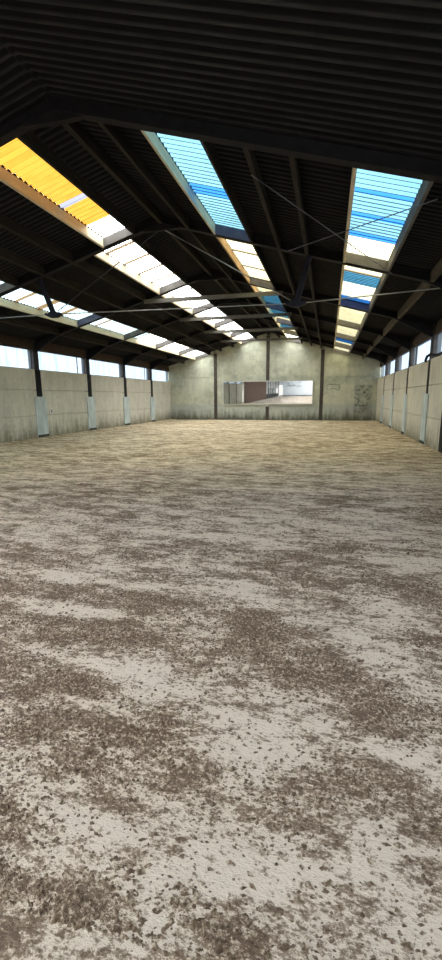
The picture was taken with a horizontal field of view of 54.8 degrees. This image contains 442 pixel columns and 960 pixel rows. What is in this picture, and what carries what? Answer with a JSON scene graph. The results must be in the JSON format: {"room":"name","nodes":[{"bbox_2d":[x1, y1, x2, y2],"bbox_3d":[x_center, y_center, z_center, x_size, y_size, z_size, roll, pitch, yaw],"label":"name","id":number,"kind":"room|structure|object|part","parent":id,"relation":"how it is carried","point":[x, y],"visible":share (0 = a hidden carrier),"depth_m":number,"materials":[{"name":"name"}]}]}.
{"room":"empty warehouse","nodes":[
{"label":"empty warehouse","id":0,"kind":"room"},
{"bbox_2d":[0,366,170,442],"bbox_3d":[-13.087,0.424,-3.332,0.402,4.400,75.201,2,11,14],"label":"wall","id":1,"kind":"structure","parent":0,"point":[66,393],"depth_m":19.80,"materials":[{"name":"concrete"}]},
{"bbox_2d":[0,345,31,368],"bbox_3d":[-8.309,-4.495,15.252,0.118,0.840,4.435,2,11,14],"label":"window","id":2,"kind":"structure","parent":1,"relation":"in","point":[9,356],"depth_m":16.48,"materials":[{"name":"white glass"}]},
{"bbox_2d":[38,351,83,373],"bbox_3d":[-7.260,-5.299,19.386,0.130,0.840,3.645,2,11,14],"label":"window","id":3,"kind":"structure","parent":1,"relation":"in","point":[47,361],"depth_m":19.27,"materials":[{"name":"white glass"}]},
{"bbox_2d":[0,334,168,371],"bbox_3d":[-13.036,-1.400,-3.700,0.180,0.401,75.200,2,11,14],"label":"board","id":4,"kind":"object","parent":1,"relation":"attached to","point":[5,340],"visible":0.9,"depth_m":19.61,"materials":[{"name":"brown wood"}]},
{"bbox_2d":[89,359,120,376],"bbox_3d":[-6.316,-6.031,23.148,0.118,0.840,3.650,2,11,14],"label":"window","id":5,"kind":"structure","parent":1,"relation":"in","point":[102,368],"depth_m":23.07,"materials":[{"name":"white glass"}]},
{"bbox_2d":[125,365,147,379],"bbox_3d":[-5.361,-6.763,26.911,0.130,0.840,3.650,2,11,14],"label":"window","id":6,"kind":"structure","parent":1,"relation":"in","point":[134,372],"depth_m":26.89,"materials":[{"name":"white glass"}]},
{"bbox_2d":[152,369,167,381],"bbox_3d":[-4.441,-7.477,30.580,0.118,0.840,3.450,2,11,14],"label":"window","id":7,"kind":"structure","parent":1,"relation":"in","point":[157,375],"depth_m":30.59,"materials":[{"name":"white glass"}]},
{"bbox_2d":[0,419,441,959],"bbox_3d":[-5.643,2.586,-4.764,14.930,0.078,75.250,2,11,14],"label":"floor","id":8,"kind":"structure","parent":0,"point":[360,459],"depth_m":2.51,"materials":[{"name":"beige sand"}]},
{"bbox_2d":[0,479,441,959],"bbox_3d":[-0.652,0.739,4.664,9.381,0.058,6.535,2,11,14],"label":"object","id":9,"kind":"structure","parent":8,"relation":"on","point":[195,925],"depth_m":2.13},
{"bbox_2d":[0,92,441,183],"bbox_3d":[-2.542,-2.716,7.040,15.430,6.300,0.374,2,11,14],"label":"roof beam","id":10,"kind":"structure","parent":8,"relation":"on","point":[51,109],"depth_m":5.96,"materials":[{"name":"grey metal"}]},
{"bbox_3d":[-2.547,-5.562,6.488,1.100,0.260,0.100,2,11,14],"label":"apex plate","id":11,"kind":"part","parent":10,"relation":"part of","materials":[{"name":"paint"}]},
{"bbox_2d":[0,214,441,318],"bbox_3d":[-1.484,-3.531,11.233,15.430,6.300,0.374,2,11,14],"label":"roof truss","id":12,"kind":"object","parent":8,"relation":"on","point":[170,222],"visible":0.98,"depth_m":10.44,"materials":[{"name":"grey metal"}]},
{"bbox_2d":[0,247,44,275],"bbox_3d":[-5.361,-5.284,9.561,0.080,0.238,4.340,2,11,14],"label":"purlin","id":13,"kind":"structure","parent":12,"relation":"attached to","point":[5,254],"depth_m":10.74,"materials":[{"name":"black metal"}]},
{"bbox_3d":[-6.562,-4.651,12.296,3.680,0.065,0.028,2,11,14],"label":"tie rod","id":14,"kind":"part","parent":12,"relation":"part of","materials":[{"name":"grey metal"}]},
{"bbox_2d":[0,213,73,262],"bbox_3d":[-4.489,-5.498,9.299,0.080,0.238,4.340,2,11,14],"label":"purlin","id":15,"kind":"structure","parent":12,"relation":"attached to","point":[8,224],"depth_m":9.85,"materials":[{"name":"black metal"}]},
{"bbox_3d":[-4.630,-4.576,11.823,0.480,0.150,0.160,2,11,14],"label":"joint plate","id":16,"kind":"part","parent":12,"relation":"part of","materials":[{"name":"black paint"}]},
{"bbox_3d":[-2.997,-5.484,11.234,3.133,1.827,0.026,2,11,14],"label":"tie rod","id":17,"kind":"part","parent":12,"relation":"part of","materials":[{"name":"grey metal"}]},
{"bbox_2d":[62,121,162,223],"bbox_3d":[-2.018,-6.096,8.559,0.100,0.224,4.340,2,11,14],"label":"ridge purlin","id":18,"kind":"object","parent":12,"relation":"attached to","point":[75,129],"visible":0.82,"depth_m":8.13,"materials":[{"name":"black metal"}]},
{"bbox_2d":[96,121,189,228],"bbox_3d":[-1.318,-5.877,8.425,0.080,0.238,4.340,2,11,14],"label":"purlin","id":19,"kind":"structure","parent":12,"relation":"attached to","point":[112,131],"depth_m":7.85,"materials":[{"name":"black metal"}]},
{"bbox_3d":[-1.489,-6.378,10.680,1.100,0.260,0.100,2,11,14],"label":"apex plate","id":20,"kind":"part","parent":12,"relation":"part of","materials":[{"name":"paint"}]},
{"bbox_3d":[-1.413,-4.421,11.041,6.330,0.106,0.026,2,11,14],"label":"tie rod","id":21,"kind":"part","parent":12,"relation":"part of","materials":[{"name":"grey metal"}]},
{"bbox_3d":[0.095,-5.320,10.486,3.263,1.907,0.026,2,11,14],"label":"tie rod","id":22,"kind":"part","parent":12,"relation":"part of","materials":[{"name":"grey metal"}]},
{"bbox_2d":[242,146,280,249],"bbox_3d":[0.850,-5.171,8.015,0.080,0.238,4.340,2,11,14],"label":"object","id":23,"kind":"structure","parent":12,"relation":"attached to","point":[250,156],"depth_m":7.42,"materials":[{"name":"black metal"}]},
{"bbox_3d":[1.806,-4.237,10.265,0.480,0.150,0.160,2,11,14],"label":"joint plate","id":24,"kind":"part","parent":12,"relation":"part of","materials":[{"name":"black paint"}]},
{"bbox_2d":[289,155,308,254],"bbox_3d":[1.482,-4.965,7.896,0.080,0.238,4.340,2,11,14],"label":"purlin","id":25,"kind":"structure","parent":12,"relation":"attached to","point":[293,161],"depth_m":7.17,"materials":[{"name":"black metal"}]},
{"bbox_2d":[251,174,391,273],"bbox_3d":[2.126,-4.651,8.031,4.293,0.738,0.018,-9,14,-39],"label":"brace","id":26,"kind":"object","parent":12,"relation":"attached to","point":[251,174],"visible":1,"depth_m":7.67,"materials":[{"name":"black metal"}]},
{"bbox_2d":[289,198,437,250],"bbox_3d":[2.278,-4.611,7.922,0.018,0.696,4.497,-4,11,-18],"label":"brace","id":27,"kind":"object","parent":12,"relation":"attached to","point":[437,198],"visible":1,"depth_m":7.12,"materials":[{"name":"black metal"}]},
{"bbox_3d":[3.625,-4.257,9.802,3.451,0.188,0.028,2,11,14],"label":"tie rod","id":28,"kind":"part","parent":12,"relation":"part of","materials":[{"name":"grey metal"}]},
{"bbox_2d":[430,258,441,281],"bbox_3d":[4.157,-4.094,7.391,0.080,0.238,4.340,2,11,14],"label":"purlin","id":29,"kind":"structure","parent":12,"relation":"attached to","point":[436,271],"depth_m":8.97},
{"bbox_2d":[30,269,437,444],"bbox_3d":[-0.346,-4.409,15.744,15.430,6.300,0.720,2,11,14],"label":"frame","id":30,"kind":"object","parent":8,"relation":"on","point":[426,326],"visible":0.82,"depth_m":15.11,"materials":[{"name":"grey metal"}]},
{"bbox_2d":[0,314,59,334],"bbox_3d":[-7.024,-5.451,14.742,0.080,0.238,4.675,2,11,14],"label":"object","id":31,"kind":"structure","parent":30,"relation":"attached to","point":[13,321],"depth_m":15.26,"materials":[{"name":"black metal"}]},
{"bbox_3d":[-7.691,-3.651,17.745,0.280,4.150,0.300,2,11,14],"label":"post","id":32,"kind":"part","parent":30,"relation":"part of","materials":[{"name":"grey metal"}]},
{"bbox_2d":[60,332,107,345],"bbox_3d":[-5.980,-6.256,18.877,0.080,0.238,3.885,2,11,14],"label":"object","id":33,"kind":"structure","parent":30,"relation":"attached to","point":[72,335],"depth_m":18.78,"materials":[{"name":"black metal"}]},
{"bbox_2d":[46,272,123,309],"bbox_3d":[-4.263,-6.130,13.913,0.080,0.238,4.675,2,11,14],"label":"purlin","id":34,"kind":"structure","parent":30,"relation":"attached to","point":[59,278],"depth_m":13.53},
{"bbox_2d":[74,260,145,300],"bbox_3d":[-3.391,-6.344,13.651,0.080,0.238,4.675,2,11,14],"label":"purlin","id":35,"kind":"structure","parent":30,"relation":"attached to","point":[88,267],"depth_m":13.29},
{"bbox_2d":[167,230,211,275],"bbox_3d":[-0.920,-6.942,12.911,0.100,0.224,4.675,2,11,14],"label":"ridge purlin","id":36,"kind":"object","parent":30,"relation":"attached to","point":[188,248],"visible":0.82,"depth_m":12.84,"materials":[{"name":"black metal"}]},
{"bbox_2d":[188,230,231,279],"bbox_3d":[-0.220,-6.724,12.777,0.080,0.238,4.675,2,11,14],"label":"purlin","id":37,"kind":"structure","parent":30,"relation":"attached to","point":[197,236],"depth_m":12.35,"materials":[{"name":"black metal"}]},
{"bbox_3d":[-0.350,-7.256,15.191,1.100,0.260,0.100,2,11,14],"label":"apex plate","id":38,"kind":"part","parent":30,"relation":"part of","materials":[{"name":"paint"}]},
{"bbox_2d":[230,280,250,302],"bbox_3d":[0.824,-7.528,16.912,0.080,0.238,3.885,2,11,14],"label":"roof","id":39,"kind":"structure","parent":30,"relation":"attached to","point":[238,286],"depth_m":16.52,"materials":[{"name":"black metal"}]},
{"bbox_2d":[278,250,295,294],"bbox_3d":[1.949,-6.017,12.367,0.080,0.238,4.675,2,11,14],"label":"purlin","id":40,"kind":"structure","parent":30,"relation":"attached to","point":[281,253],"depth_m":12.00,"materials":[{"name":"black metal"}]},
{"bbox_2d":[305,256,314,298],"bbox_3d":[2.581,-5.811,12.248,0.080,0.238,4.675,2,11,14],"label":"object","id":41,"kind":"structure","parent":30,"relation":"attached to","point":[310,275],"depth_m":12.39,"materials":[{"name":"black metal"}]},
{"bbox_2d":[397,282,430,318],"bbox_3d":[5.255,-4.940,11.742,0.080,0.238,4.675,2,11,14],"label":"purlin","id":42,"kind":"structure","parent":30,"relation":"attached to","point":[415,296],"depth_m":11.46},
{"bbox_3d":[7.014,-3.056,14.150,0.280,4.150,0.300,2,11,14],"label":"post","id":43,"kind":"part","parent":30,"relation":"part of","materials":[{"name":"grey metal"}]},
{"bbox_2d":[83,298,414,434],"bbox_3d":[0.603,-5.140,19.503,15.430,6.300,0.720,2,11,14],"label":"frame","id":44,"kind":"object","parent":8,"relation":"on","point":[405,341],"visible":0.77,"depth_m":18.88,"materials":[{"name":"grey metal"}]},
{"bbox_3d":[-6.743,-4.382,21.504,0.280,4.150,0.300,2,11,14],"label":"post","id":45,"kind":"part","parent":44,"relation":"part of","materials":[{"name":"grey metal"}]},
{"bbox_2d":[109,344,141,353],"bbox_3d":[-5.031,-6.987,22.638,0.080,0.238,3.890,2,11,14],"label":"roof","id":46,"kind":"structure","parent":44,"relation":"attached to","point":[117,346],"depth_m":22.68,"materials":[{"name":"black metal"}]},
{"bbox_2d":[124,307,162,325],"bbox_3d":[-3.219,-6.934,18.048,0.080,0.238,3.885,2,11,14],"label":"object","id":47,"kind":"structure","parent":44,"relation":"attached to","point":[140,314],"depth_m":18.03,"materials":[{"name":"black metal"}]},
{"bbox_2d":[150,303,180,318],"bbox_3d":[-2.347,-7.149,17.786,0.080,0.238,3.885,2,11,14],"label":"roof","id":48,"kind":"structure","parent":44,"relation":"attached to","point":[172,312],"depth_m":17.99,"materials":[{"name":"grey metal"}]},
{"bbox_2d":[214,280,234,299],"bbox_3d":[0.123,-7.747,17.047,0.100,0.224,3.885,2,11,14],"label":"ridge purlin","id":49,"kind":"object","parent":44,"relation":"attached to","point":[220,283],"visible":0.59,"depth_m":17.05,"materials":[{"name":"black metal"}]},
{"bbox_3d":[0.599,-7.987,18.950,1.100,0.260,0.100,2,11,14],"label":"apex plate","id":50,"kind":"part","parent":44,"relation":"part of","materials":[{"name":"paint"}]},
{"bbox_2d":[251,304,263,318],"bbox_3d":[1.773,-8.260,20.674,0.080,0.238,3.890,2,11,14],"label":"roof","id":51,"kind":"structure","parent":44,"relation":"attached to","point":[256,308],"depth_m":20.62,"materials":[{"name":"black metal"}]},
{"bbox_2d":[313,300,317,319],"bbox_3d":[3.624,-6.616,16.383,0.080,0.238,3.885,2,11,14],"label":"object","id":52,"kind":"structure","parent":44,"relation":"attached to","point":[314,303],"depth_m":16.45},
{"bbox_2d":[373,335,382,346],"bbox_3d":[7.248,-6.476,19.639,0.080,0.238,3.890,2,11,14],"label":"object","id":53,"kind":"structure","parent":44,"relation":"attached to","point":[378,339],"depth_m":19.67,"materials":[{"name":"brown metal"}]},
{"bbox_2d":[383,319,397,335],"bbox_3d":[6.299,-5.745,15.878,0.080,0.238,3.885,2,11,14],"label":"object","id":54,"kind":"structure","parent":44,"relation":"attached to","point":[392,322],"depth_m":15.86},
{"bbox_3d":[7.963,-3.787,17.909,0.280,4.150,0.300,2,11,14],"label":"post","id":55,"kind":"part","parent":44,"relation":"part of","materials":[{"name":"grey metal"}]},
{"bbox_2d":[121,311,398,427],"bbox_3d":[1.553,-5.872,23.267,15.430,6.300,0.720,2,11,14],"label":"frame","id":56,"kind":"object","parent":8,"relation":"on","point":[392,351],"visible":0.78,"depth_m":22.68,"materials":[{"name":"grey metal"}]},
{"bbox_2d":[162,324,188,336],"bbox_3d":[-2.270,-7.666,21.809,0.080,0.238,3.890,2,11,14],"label":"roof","id":57,"kind":"structure","parent":56,"relation":"attached to","point":[169,326],"depth_m":21.69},
{"bbox_2d":[184,321,204,331],"bbox_3d":[-1.398,-7.880,21.548,0.080,0.238,3.890,2,11,14],"label":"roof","id":58,"kind":"structure","parent":56,"relation":"attached to","point":[192,323],"depth_m":21.93,"materials":[{"name":"black metal"}]},
{"bbox_2d":[237,303,250,314],"bbox_3d":[1.073,-8.479,20.808,0.100,0.224,3.890,2,11,14],"label":"ridge purlin","id":59,"kind":"object","parent":56,"relation":"attached to","point":[244,308],"visible":0.65,"depth_m":21.19,"materials":[{"name":"grey metal"}]},
{"bbox_2d":[301,316,306,329],"bbox_3d":[3.941,-7.553,20.264,0.080,0.238,3.890,2,11,14],"label":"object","id":60,"kind":"structure","parent":56,"relation":"attached to","point":[302,317],"depth_m":20.17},
{"bbox_2d":[316,320,319,332],"bbox_3d":[4.573,-7.348,20.144,0.080,0.238,3.890,2,11,14],"label":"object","id":61,"kind":"structure","parent":56,"relation":"attached to","point":[317,321],"depth_m":19.87,"materials":[{"name":"black metal"}]},
{"bbox_2d":[148,324,388,422],"bbox_3d":[2.502,-6.604,27.030,15.430,6.300,0.720,2,11,14],"label":"frame","id":62,"kind":"object","parent":8,"relation":"on","point":[380,357],"visible":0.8,"depth_m":26.42,"materials":[{"name":"grey metal"}]},
{"bbox_2d":[142,352,166,359],"bbox_3d":[-4.081,-7.719,26.402,0.080,0.238,3.890,2,11,14],"label":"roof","id":63,"kind":"structure","parent":62,"relation":"attached to","point":[151,354],"depth_m":26.44,"materials":[{"name":"black metal"}]},
{"bbox_2d":[168,358,184,363],"bbox_3d":[-3.171,-8.421,30.008,0.080,0.238,3.560,2,11,14],"label":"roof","id":64,"kind":"structure","parent":62,"relation":"attached to","point":[171,359],"depth_m":30.20,"materials":[{"name":"black metal"}]},
{"bbox_2d":[189,336,207,345],"bbox_3d":[-1.320,-8.398,25.573,0.080,0.238,3.890,2,11,14],"label":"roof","id":65,"kind":"structure","parent":62,"relation":"attached to","point":[195,338],"depth_m":25.54,"materials":[{"name":"black metal"}]},
{"bbox_2d":[208,330,221,340],"bbox_3d":[-0.448,-8.613,25.311,0.080,0.238,3.890,2,11,14],"label":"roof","id":66,"kind":"structure","parent":62,"relation":"attached to","point":[214,335],"depth_m":25.83,"materials":[{"name":"black metal"}]},
{"bbox_2d":[209,344,221,350],"bbox_3d":[-0.410,-9.100,29.179,0.080,0.238,3.560,2,11,14],"label":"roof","id":67,"kind":"structure","parent":62,"relation":"attached to","point":[212,345],"depth_m":29.30,"materials":[{"name":"black metal"}]},
{"bbox_2d":[223,342,233,346],"bbox_3d":[0.462,-9.314,28.918,0.080,0.238,3.560,2,11,14],"label":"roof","id":68,"kind":"structure","parent":62,"relation":"attached to","point":[227,343],"depth_m":29.52,"materials":[{"name":"black metal"}]},
{"bbox_2d":[253,319,261,326],"bbox_3d":[2.022,-9.211,24.571,0.100,0.224,3.890,2,11,14],"label":"ridge purlin","id":69,"kind":"object","parent":62,"relation":"attached to","point":[257,321],"visible":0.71,"depth_m":25.11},
{"bbox_2d":[263,319,272,327],"bbox_3d":[2.722,-8.992,24.437,0.080,0.238,3.890,2,11,14],"label":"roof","id":70,"kind":"structure","parent":62,"relation":"attached to","point":[269,324],"depth_m":24.43,"materials":[{"name":"grey metal"}]},
{"bbox_2d":[380,318,441,366],"bbox_3d":[1.689,-0.804,-7.300,0.180,0.401,75.200,2,11,14],"label":"board","id":71,"kind":"object","parent":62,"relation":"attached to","point":[420,338],"visible":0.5,"depth_m":16.47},
{"bbox_2d":[0,0,441,365],"bbox_3d":[-5.631,-2.386,-5.603,15.830,2.359,75.500,2,11,14],"label":"ceiling","id":72,"kind":"structure","parent":0,"point":[368,72],"depth_m":5.45,"materials":[{"name":"black metal"}]},
{"bbox_2d":[0,270,17,292],"bbox_3d":[-6.708,-4.977,9.960,1.180,0.596,4.240,2,11,14],"label":"skylight","id":73,"kind":"object","parent":72,"relation":"attached to","point":[7,281],"visible":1,"depth_m":11.68,"materials":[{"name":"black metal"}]},
{"bbox_2d":[0,283,103,326],"bbox_3d":[-5.609,-5.824,14.312,1.180,0.596,4.575,2,11,14],"label":"skylight","id":74,"kind":"object","parent":72,"relation":"attached to","point":[31,294],"visible":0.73,"depth_m":14.11,"materials":[{"name":"translucent corrugated plastic"},{"name":"timber"}]},
{"bbox_2d":[0,131,134,247],"bbox_3d":[-3.133,-5.856,8.887,0.920,0.523,4.240,2,11,14],"label":"skylight","id":75,"kind":"object","parent":72,"relation":"attached to","point":[26,156],"visible":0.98,"depth_m":8.47,"materials":[{"name":"yellow translucent corrugated plastic"},{"name":"timber"}]},
{"bbox_2d":[80,314,145,339],"bbox_3d":[-4.566,-6.628,18.448,1.180,0.596,3.785,2,11,14],"label":"skylight","id":76,"kind":"object","parent":72,"relation":"attached to","point":[114,323],"visible":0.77,"depth_m":18.63,"materials":[{"name":"white plastic"}]},
{"bbox_2d":[94,235,187,294],"bbox_3d":[-2.286,-6.641,13.315,1.120,0.579,4.575,2,11,14],"label":"skylight","id":77,"kind":"object","parent":72,"relation":"attached to","point":[138,240],"visible":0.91,"depth_m":13.23,"materials":[{"name":"white translucent corrugated plastic"},{"name":"timber"}]},
{"bbox_2d":[125,330,174,348],"bbox_3d":[-3.617,-7.360,22.209,1.180,0.596,3.790,2,11,14],"label":"skylight","id":78,"kind":"object","parent":72,"relation":"attached to","point":[169,339],"visible":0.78,"depth_m":22.49,"materials":[{"name":"white plastic"}]},
{"bbox_2d":[157,340,195,354],"bbox_3d":[-2.667,-8.092,25.972,1.180,0.596,3.790,2,11,14],"label":"skylight","id":79,"kind":"object","parent":72,"relation":"attached to","point":[191,347],"visible":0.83,"depth_m":26.46,"materials":[{"name":"white plastic"}]},
{"bbox_2d":[162,283,215,314],"bbox_3d":[-1.243,-7.445,17.450,1.120,0.579,3.785,2,11,14],"label":"skylight","id":80,"kind":"object","parent":72,"relation":"attached to","point":[198,289],"visible":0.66,"depth_m":17.57,"materials":[{"name":"white plastic"}]},
{"bbox_2d":[180,348,209,359],"bbox_3d":[-1.757,-8.793,29.579,1.180,0.596,3.460,2,11,14],"label":"skylight","id":81,"kind":"object","parent":72,"relation":"attached to","point":[200,350],"visible":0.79,"depth_m":30.28,"materials":[{"name":"white plastic"}]},
{"bbox_2d":[141,130,252,242],"bbox_3d":[-0.220,-5.536,8.214,0.960,0.518,4.240,2,11,14],"label":"skylight","id":82,"kind":"object","parent":72,"relation":"attached to","point":[198,161],"visible":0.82,"depth_m":7.92,"materials":[{"name":"blue translucent corrugated plastic"},{"name":"timber"}]},
{"bbox_2d":[193,305,233,327],"bbox_3d":[-0.294,-8.177,21.211,1.120,0.579,3.790,2,11,14],"label":"skylight","id":83,"kind":"object","parent":72,"relation":"attached to","point":[223,310],"visible":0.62,"depth_m":21.57,"materials":[{"name":"white plastic"}]},
{"bbox_2d":[215,320,246,337],"bbox_3d":[0.656,-8.909,24.975,1.120,0.579,3.790,2,11,14],"label":"skylight","id":84,"kind":"object","parent":72,"relation":"attached to","point":[238,322],"visible":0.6,"depth_m":25.31,"materials":[{"name":"white plastic"}]},
{"bbox_2d":[231,332,256,343],"bbox_3d":[1.566,-9.610,28.581,1.120,0.579,3.460,2,11,14],"label":"skylight","id":85,"kind":"object","parent":72,"relation":"attached to","point":[252,334],"visible":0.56,"depth_m":28.93,"materials":[{"name":"white plastic"}]},
{"bbox_2d":[216,237,275,289],"bbox_3d":[0.879,-6.383,12.566,0.960,0.518,4.575,2,11,14],"label":"skylight","id":86,"kind":"object","parent":72,"relation":"attached to","point":[251,257],"visible":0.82,"depth_m":12.60,"materials":[{"name":"translucent plastic sheeting"}]},
{"bbox_2d":[250,285,286,311],"bbox_3d":[1.922,-7.187,16.702,0.960,0.518,3.785,2,11,14],"label":"skylight","id":87,"kind":"object","parent":72,"relation":"attached to","point":[278,299],"visible":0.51,"depth_m":17.69,"materials":[{"name":"blue plastic"}]},
{"bbox_2d":[265,307,293,325],"bbox_3d":[2.871,-7.918,20.463,0.960,0.518,3.790,2,11,14],"label":"skylight","id":88,"kind":"object","parent":72,"relation":"attached to","point":[290,322],"visible":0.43,"depth_m":21.72,"materials":[{"name":"plastic"}]},
{"bbox_2d":[276,322,298,336],"bbox_3d":[3.821,-8.650,24.226,0.960,0.518,3.790,2,11,14],"label":"skylight","id":89,"kind":"object","parent":72,"relation":"attached to","point":[296,333],"visible":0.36,"depth_m":25.59,"materials":[{"name":"beige plastic"}]},
{"bbox_2d":[284,333,301,342],"bbox_3d":[4.731,-9.352,27.833,0.960,0.518,3.460,2,11,14],"label":"skylight","id":90,"kind":"object","parent":72,"relation":"attached to","point":[286,335],"visible":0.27,"depth_m":28.83,"materials":[{"name":"white plastic"}]},
{"bbox_2d":[334,346,350,355],"bbox_3d":[7.736,-8.373,27.265,1.020,0.535,3.460,2,11,14],"label":"skylight","id":91,"kind":"object","parent":72,"relation":"attached to","point":[336,348],"visible":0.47,"depth_m":28.78,"materials":[{"name":"white plastic"}]},
{"bbox_2d":[334,337,354,349],"bbox_3d":[6.826,-7.672,23.658,1.020,0.535,3.790,2,11,14],"label":"skylight","id":92,"kind":"object","parent":72,"relation":"attached to","point":[339,340],"visible":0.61,"depth_m":24.81,"materials":[{"name":"plastic"}]},
{"bbox_2d":[335,325,360,341],"bbox_3d":[5.876,-6.939,19.895,1.020,0.534,3.790,2,11,14],"label":"skylight","id":93,"kind":"object","parent":72,"relation":"attached to","point":[343,330],"visible":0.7,"depth_m":20.86,"materials":[{"name":"beige plastic"}]},
{"bbox_2d":[336,306,368,329],"bbox_3d":[4.927,-6.208,16.134,1.020,0.534,3.785,2,11,14],"label":"skylight","id":94,"kind":"object","parent":72,"relation":"attached to","point":[351,315],"visible":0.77,"depth_m":16.81,"materials":[{"name":"beige plastic"}]},
{"bbox_2d":[339,264,387,311],"bbox_3d":[3.884,-5.404,11.998,1.020,0.535,4.575,2,11,14],"label":"skylight","id":95,"kind":"object","parent":72,"relation":"attached to","point":[355,282],"visible":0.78,"depth_m":12.08,"materials":[{"name":"plastic"}]},
{"bbox_2d":[343,168,432,271],"bbox_3d":[2.785,-4.557,7.646,1.020,0.535,4.240,2,11,14],"label":"skylight","id":96,"kind":"object","parent":72,"relation":"attached to","point":[373,195],"visible":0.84,"depth_m":7.33,"materials":[{"name":"blue plastic"}]},
{"bbox_2d":[168,333,380,420],"bbox_3d":[3.393,-7.223,30.568,15.590,6.365,0.160,2,11,14],"label":"wall","id":97,"kind":"structure","parent":0,"point":[192,383],"depth_m":30.26,"materials":[{"name":"concrete"}]},
{"bbox_2d":[214,354,216,419],"bbox_3d":[-0.378,-6.776,31.591,0.240,4.948,0.190,2,11,14],"label":"post","id":98,"kind":"object","parent":97,"relation":"attached to","point":[215,355],"visible":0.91,"depth_m":31.48,"materials":[{"name":"brown metal"}]},
{"bbox_2d":[265,336,269,419],"bbox_3d":[3.355,-7.159,30.574,0.240,6.036,0.190,2,11,14],"label":"post","id":99,"kind":"object","parent":97,"relation":"attached to","point":[267,342],"visible":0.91,"depth_m":30.28,"materials":[{"name":"brown metal"}]},
{"bbox_2d":[223,380,313,405],"bbox_3d":[3.293,-6.199,30.604,6.500,1.820,0.140,2,11,14],"label":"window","id":100,"kind":"structure","parent":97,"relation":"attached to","point":[291,392],"depth_m":30.55,"materials":[{"name":"clear glass"}]},
{"bbox_2d":[319,350,324,419],"bbox_3d":[7.028,-6.500,29.776,0.240,4.996,0.190,2,11,14],"label":"post","id":101,"kind":"object","parent":97,"relation":"attached to","point":[322,351],"visible":0.91,"depth_m":29.65,"materials":[{"name":"brown metal"}]},
{"bbox_2d":[354,386,370,412],"bbox_3d":[9.679,-5.540,29.221,1.077,1.826,0.004,2,11,14],"label":"stain","id":102,"kind":"structure","parent":97,"relation":"attached to","point":[360,386],"depth_m":29.23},
{"bbox_2d":[375,355,441,450],"bbox_3d":[1.633,1.663,-6.806,0.190,3.090,75.200,2,11,14],"label":"wall","id":103,"kind":"structure","parent":0,"point":[417,376],"depth_m":16.10,"materials":[{"name":"concrete"}]},
{"bbox_2d":[381,365,384,376],"bbox_3d":[10.344,-6.878,26.966,0.118,0.840,3.450,2,11,14],"label":"window","id":104,"kind":"structure","parent":103,"relation":"in","point":[382,367],"depth_m":27.34,"materials":[{"name":"white glass"}]},
{"bbox_2d":[388,359,394,374],"bbox_3d":[9.413,-6.165,23.299,0.130,0.840,3.650,2,11,14],"label":"window","id":105,"kind":"structure","parent":103,"relation":"in","point":[391,367],"depth_m":23.75,"materials":[{"name":"white glass"}]},
{"bbox_2d":[398,351,408,370],"bbox_3d":[8.469,-5.433,19.534,0.118,0.840,3.650,2,11,14],"label":"window","id":106,"kind":"structure","parent":103,"relation":"in","point":[403,359],"depth_m":19.90,"materials":[{"name":"white glass"}]},
{"bbox_2d":[413,339,430,365],"bbox_3d":[7.514,-4.701,15.774,0.130,0.840,3.645,2,11,14],"label":"window","id":107,"kind":"structure","parent":103,"relation":"in","point":[420,352],"depth_m":16.04,"materials":[{"name":"white glass"}]},
{"bbox_2d":[424,352,441,362],"bbox_3d":[6.434,-3.658,12.172,0.181,0.255,4.448,2,11,12],"label":"hose","id":108,"kind":"object","parent":103,"relation":"on","point":[440,353],"visible":0.99,"depth_m":13.63,"materials":[{"name":"rubber"}]},
{"bbox_2d":[436,332,441,356],"bbox_3d":[6.476,-3.897,11.637,0.118,0.840,4.435,2,11,14],"label":"window","id":109,"kind":"structure","parent":103,"relation":"in","point":[439,345],"depth_m":13.46,"materials":[{"name":"white glass"}]},
{"bbox_2d":[438,413,441,452],"bbox_3d":[6.085,-1.312,11.187,0.080,1.460,2.330,2,11,14],"label":"door","id":110,"kind":"structure","parent":103,"relation":"in","point":[440,435],"depth_m":12.21,"materials":[{"name":"black metal"}]}
]}

